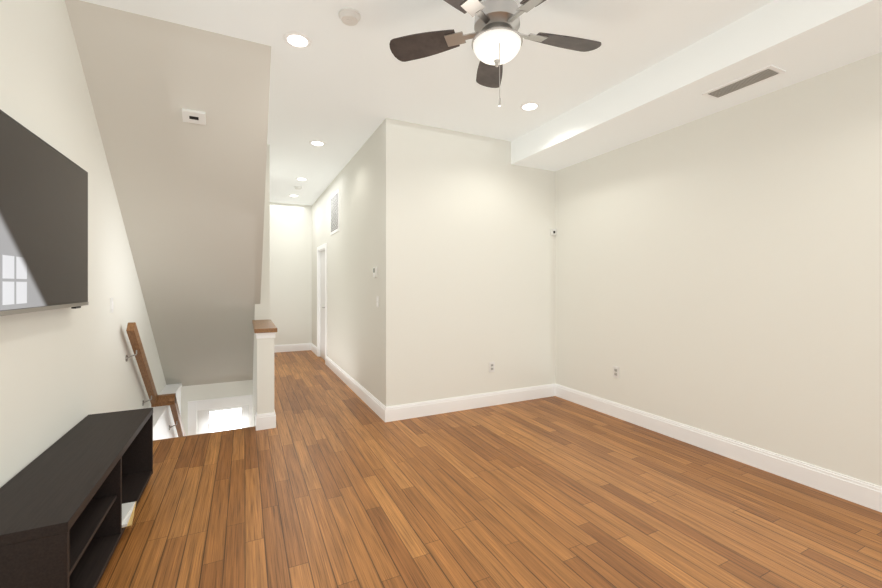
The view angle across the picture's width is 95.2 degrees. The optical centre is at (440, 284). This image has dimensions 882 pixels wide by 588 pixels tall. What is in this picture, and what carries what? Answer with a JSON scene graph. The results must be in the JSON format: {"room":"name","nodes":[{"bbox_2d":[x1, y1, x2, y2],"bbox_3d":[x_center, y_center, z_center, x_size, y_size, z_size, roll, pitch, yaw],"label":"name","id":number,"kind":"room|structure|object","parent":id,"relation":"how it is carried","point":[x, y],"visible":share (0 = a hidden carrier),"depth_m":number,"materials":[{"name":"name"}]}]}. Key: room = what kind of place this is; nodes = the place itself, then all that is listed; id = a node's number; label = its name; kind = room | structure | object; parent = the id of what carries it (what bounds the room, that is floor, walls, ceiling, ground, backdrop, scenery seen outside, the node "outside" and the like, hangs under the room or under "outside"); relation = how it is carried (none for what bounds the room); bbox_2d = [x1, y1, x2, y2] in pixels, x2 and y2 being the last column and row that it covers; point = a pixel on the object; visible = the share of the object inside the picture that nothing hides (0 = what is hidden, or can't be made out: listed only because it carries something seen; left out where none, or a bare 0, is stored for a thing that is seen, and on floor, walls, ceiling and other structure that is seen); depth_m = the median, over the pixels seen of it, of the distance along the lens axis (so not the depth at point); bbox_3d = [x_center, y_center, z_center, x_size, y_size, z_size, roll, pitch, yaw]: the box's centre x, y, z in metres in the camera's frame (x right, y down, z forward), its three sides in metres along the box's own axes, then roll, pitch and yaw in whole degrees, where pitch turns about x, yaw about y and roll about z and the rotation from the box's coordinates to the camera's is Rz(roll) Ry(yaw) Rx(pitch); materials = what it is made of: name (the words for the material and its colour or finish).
{"room":"living room","nodes":[
{"label":"living room","id":0,"kind":"room"},
{"bbox_2d":[0,0,165,487],"bbox_3d":[-2.135,1.296,2.074,0.120,5.967,12.440,0,0,-26],"label":"wall","id":1,"kind":"structure","parent":0,"point":[63,371],"depth_m":2.37,"materials":[{"name":"white paint"}]},
{"bbox_2d":[0,110,88,315],"bbox_3d":[-1.893,-0.232,1.814,0.088,0.923,1.440,0,0,-26],"label":"tv","id":2,"kind":"object","parent":1,"relation":"attached to","point":[43,225],"visible":1,"depth_m":1.89,"materials":[{"name":"black plastic"}]},
{"bbox_2d":[125,322,184,436],"bbox_3d":[-3.086,1.314,4.459,0.262,1.981,2.235,0,0,-26],"label":"handrail","id":3,"kind":"object","parent":1,"relation":"attached to","point":[156,399],"visible":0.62,"depth_m":4.09,"materials":[{"name":"brown wood"}]},
{"bbox_2d":[153,389,180,439],"bbox_3d":[-3.173,2.840,4.521,0.160,2.880,2.290,0,0,-26],"label":"wall","id":4,"kind":"structure","parent":0,"point":[162,431],"depth_m":4.60,"materials":[{"name":"white paint"}]},
{"bbox_2d":[149,383,181,431],"bbox_3d":[-3.167,1.375,4.525,0.175,0.050,2.290,0,0,-26],"label":"trim","id":5,"kind":"structure","parent":4,"relation":"on","point":[159,412],"depth_m":4.44,"materials":[{"name":"white wood"}]},
{"bbox_2d":[65,0,270,385],"bbox_3d":[-2.500,-0.088,4.235,1.120,3.199,3.635,0,0,-26],"label":"ceiling","id":6,"kind":"structure","parent":0,"point":[191,199],"depth_m":3.34,"materials":[{"name":"grey paint"}]},
{"bbox_2d":[182,108,205,124],"bbox_3d":[-1.857,-1.265,3.032,0.150,0.084,0.089,0,0,-26],"label":"detector","id":7,"kind":"object","parent":6,"relation":"attached to","point":[193,116],"visible":0.98,"depth_m":3.02,"materials":[{"name":"white plastic"}]},
{"bbox_2d":[153,426,254,440],"bbox_3d":[-2.696,2.562,4.752,0.900,2.366,2.294,0,0,-26],"label":"trim","id":8,"kind":"structure","parent":0,"point":[203,433],"depth_m":3.73,"materials":[{"name":"brown wood"}]},
{"bbox_2d":[181,380,252,435],"bbox_3d":[-3.297,2.830,5.802,1.060,2.900,0.120,0,0,-26],"label":"wall","id":9,"kind":"structure","parent":0,"point":[214,391],"depth_m":5.74,"materials":[{"name":"white paint"}]},
{"bbox_2d":[188,395,252,435],"bbox_3d":[-3.174,2.510,5.823,0.819,1.770,0.090,0,0,-26],"label":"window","id":10,"kind":"structure","parent":9,"relation":"attached to","point":[217,414],"depth_m":5.81,"materials":[{"name":"white"}]},
{"bbox_2d":[253,144,273,426],"bbox_3d":[-2.252,1.296,5.054,0.162,5.967,2.640,0,0,-26],"label":"wall","id":11,"kind":"structure","parent":0,"point":[264,375],"depth_m":4.46,"materials":[{"name":"white paint"}]},
{"bbox_2d":[252,320,276,332],"bbox_3d":[-1.903,0.435,4.323,0.202,0.040,1.080,0,0,-26],"label":"trim","id":12,"kind":"structure","parent":11,"relation":"on","point":[264,326],"depth_m":4.03,"materials":[{"name":"brown wood"}]},
{"bbox_2d":[270,202,311,344],"bbox_3d":[-3.777,-0.153,8.127,2.235,3.067,0.120,0,0,-26],"label":"wall","id":13,"kind":"structure","parent":0,"point":[291,272],"depth_m":8.38,"materials":[{"name":"white paint"}]},
{"bbox_2d":[274,343,309,352],"bbox_3d":[-3.198,1.305,8.334,1.013,0.150,0.016,0,0,-26],"label":"baseboard","id":14,"kind":"structure","parent":13,"relation":"attached to","point":[304,346],"depth_m":8.38,"materials":[{"name":"white wood"}]},
{"bbox_2d":[312,119,385,405],"bbox_3d":[-1.623,-0.153,6.396,0.120,3.067,5.120,0,0,-26],"label":"wall","id":15,"kind":"structure","parent":0,"point":[356,316],"depth_m":5.05,"materials":[{"name":"white paint"}]},
{"bbox_2d":[310,343,316,354],"bbox_3d":[-2.574,1.305,8.191,0.016,0.150,0.780,0,0,-26],"label":"baseboard","id":16,"kind":"structure","parent":15,"relation":"attached to","point":[313,348],"depth_m":8.24,"materials":[{"name":"white wood"}]},
{"bbox_2d":[317,243,326,363],"bbox_3d":[-2.151,0.325,7.434,0.159,2.110,0.950,0,0,-26],"label":"door frame","id":17,"kind":"structure","parent":15,"relation":"attached to","point":[322,302],"depth_m":7.55,"materials":[{"name":"white wood"}]},
{"bbox_2d":[330,189,338,234],"bbox_3d":[-1.685,-1.135,6.371,0.013,0.630,0.630,0,0,-26],"label":"air vent","id":18,"kind":"object","parent":15,"relation":"in","point":[334,212],"visible":1,"depth_m":6.33,"materials":[{"name":"white metal"}]},
{"bbox_2d":[326,356,389,421],"bbox_3d":[-1.271,1.305,5.518,0.016,0.150,3.266,0,0,-26],"label":"baseboard","id":19,"kind":"structure","parent":15,"relation":"attached to","point":[381,410],"depth_m":4.86,"materials":[{"name":"white wood"}]},
{"bbox_2d":[373,267,376,276],"bbox_3d":[-0.717,-0.140,4.373,0.024,0.110,0.090,0,0,-26],"label":"thermostat","id":20,"kind":"object","parent":15,"relation":"attached to","point":[374,271],"visible":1,"depth_m":4.34,"materials":[{"name":"white plastic"}]},
{"bbox_2d":[376,296,378,307],"bbox_3d":[-0.679,0.180,4.311,0.010,0.120,0.075,0,0,-26],"label":"light switch","id":21,"kind":"object","parent":15,"relation":"attached to","point":[377,301],"visible":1,"depth_m":4.30,"materials":[{"name":"white plastic"}]},
{"bbox_2d":[80,0,773,205],"bbox_3d":[-0.086,-1.747,3.073,4.680,0.120,12.440,0,0,-26],"label":"ceiling","id":22,"kind":"structure","parent":0,"point":[341,89],"depth_m":3.07,"materials":[{"name":"white paint"}]},
{"bbox_2d":[282,31,312,48],"bbox_3d":[-0.988,-1.683,2.778,0.196,0.009,0.196,0,0,-26],"label":"recessed light","id":23,"kind":"object","parent":22,"relation":"in","point":[294,39],"visible":1,"depth_m":2.77,"materials":[{"name":"white"}]},
{"bbox_2d":[295,177,307,180],"bbox_3d":[-2.213,-1.683,6.408,0.196,0.009,0.196,0,0,-26],"label":"recessed light","id":24,"kind":"object","parent":22,"relation":"in","point":[301,179],"visible":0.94,"depth_m":6.39,"materials":[{"name":"white"}]},
{"bbox_2d":[309,140,325,145],"bbox_3d":[-1.469,-1.683,4.791,0.196,0.009,0.196,0,0,-26],"label":"recessed light","id":25,"kind":"object","parent":22,"relation":"in","point":[316,143],"visible":1,"depth_m":4.78,"materials":[{"name":"white"}]},
{"bbox_2d":[338,7,360,25],"bbox_3d":[-0.570,-1.665,2.515,0.136,0.043,0.136,0,0,-26],"label":"smoke detector","id":26,"kind":"object","parent":22,"relation":"attached to","point":[348,16],"visible":1,"depth_m":2.48,"materials":[{"name":"white plastic"}]},
{"bbox_2d":[389,0,600,105],"bbox_3d":[0.345,-1.321,2.240,1.249,0.732,1.244,0,0,-26],"label":"ceiling fan","id":27,"kind":"object","parent":22,"relation":"hanging from","point":[496,36],"visible":1,"depth_m":2.26,"materials":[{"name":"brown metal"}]},
{"bbox_2d":[519,101,539,110],"bbox_3d":[0.838,-1.683,3.802,0.196,0.009,0.196,0,0,-26],"label":"recessed light","id":28,"kind":"object","parent":22,"relation":"in","point":[529,106],"visible":1,"depth_m":3.79,"materials":[{"name":"white"}]},
{"bbox_2d":[511,0,881,170],"bbox_3d":[2.704,-1.554,1.653,0.670,0.267,7.200,0,0,-26],"label":"bulkhead","id":29,"kind":"object","parent":22,"relation":"attached to","point":[797,41],"visible":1,"depth_m":2.83,"materials":[{"name":"white paint"}]},
{"bbox_2d":[702,65,785,98],"bbox_3d":[2.112,-1.415,2.833,0.180,0.010,0.440,0,0,-26],"label":"air vent","id":30,"kind":"object","parent":29,"relation":"attached to","point":[753,78],"visible":1,"depth_m":2.81,"materials":[{"name":"white metal"}]},
{"bbox_2d":[386,118,554,406],"bbox_3d":[0.410,-0.153,4.606,2.204,3.067,0.120,0,0,-26],"label":"wall","id":31,"kind":"structure","parent":0,"point":[470,262],"depth_m":4.47,"materials":[{"name":"white paint"}]},
{"bbox_2d":[388,384,553,421],"bbox_3d":[0.433,1.305,4.541,2.160,0.150,0.016,0,0,-26],"label":"baseboard","id":32,"kind":"structure","parent":31,"relation":"attached to","point":[419,409],"depth_m":4.47,"materials":[{"name":"white wood"}]},
{"bbox_2d":[489,362,494,371],"bbox_3d":[0.584,0.940,4.619,0.072,0.116,0.010,0,0,-26],"label":"electrical outlet","id":33,"kind":"object","parent":31,"relation":"attached to","point":[491,366],"visible":1,"depth_m":4.62,"materials":[{"name":"white plastic"}]},
{"bbox_2d":[551,229,555,234],"bbox_3d":[1.398,-0.657,5.004,0.070,0.075,0.030,0,0,-26],"label":"detector","id":34,"kind":"object","parent":31,"relation":"attached to","point":[553,231],"visible":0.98,"depth_m":4.99,"materials":[{"name":"white plastic"}]},
{"bbox_2d":[96,350,881,587],"bbox_3d":[-0.086,1.505,3.073,4.680,0.250,12.440,0,0,-26],"label":"floor","id":35,"kind":"structure","parent":0,"point":[332,479],"depth_m":2.48,"materials":[{"name":"brown wood"}]},
{"bbox_2d":[0,408,152,587],"bbox_3d":[-1.869,1.125,2.093,0.360,0.510,1.540,0,0,-26],"label":"tv stand","id":36,"kind":"object","parent":35,"relation":"on","point":[66,496],"visible":1,"depth_m":1.84,"materials":[{"name":"black wood"}]},
{"bbox_2d":[122,501,135,527],"bbox_3d":[-1.884,1.294,2.223,0.305,0.030,0.293,0,0,-33],"label":"papers","id":37,"kind":"object","parent":36,"relation":"on","point":[128,510],"visible":0.31,"depth_m":2.27,"materials":[{"name":"white paper"}]},
{"bbox_2d":[255,332,275,430],"bbox_3d":[-2.255,0.917,5.045,0.178,0.925,2.654,0,0,-26],"label":"trim","id":38,"kind":"structure","parent":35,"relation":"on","point":[264,421],"depth_m":3.85,"materials":[{"name":"white wood"}]},
{"bbox_2d":[555,52,881,486],"bbox_3d":[3.059,-0.153,1.826,0.120,3.067,7.440,0,0,-26],"label":"wall","id":39,"kind":"structure","parent":0,"point":[719,273],"depth_m":3.12,"materials":[{"name":"white paint"}]},
{"bbox_2d":[613,366,618,377],"bbox_3d":[1.826,0.910,4.206,0.010,0.116,0.072,0,0,-26],"label":"electrical outlet","id":40,"kind":"object","parent":39,"relation":"attached to","point":[615,372],"visible":1,"depth_m":4.21,"materials":[{"name":"white plastic"}]},
{"bbox_2d":[554,384,881,511],"bbox_3d":[2.998,1.305,1.796,0.016,0.150,7.200,0,0,-26],"label":"baseboard","id":41,"kind":"structure","parent":39,"relation":"attached to","point":[859,492],"depth_m":3.11,"materials":[{"name":"white wood"}]}
]}

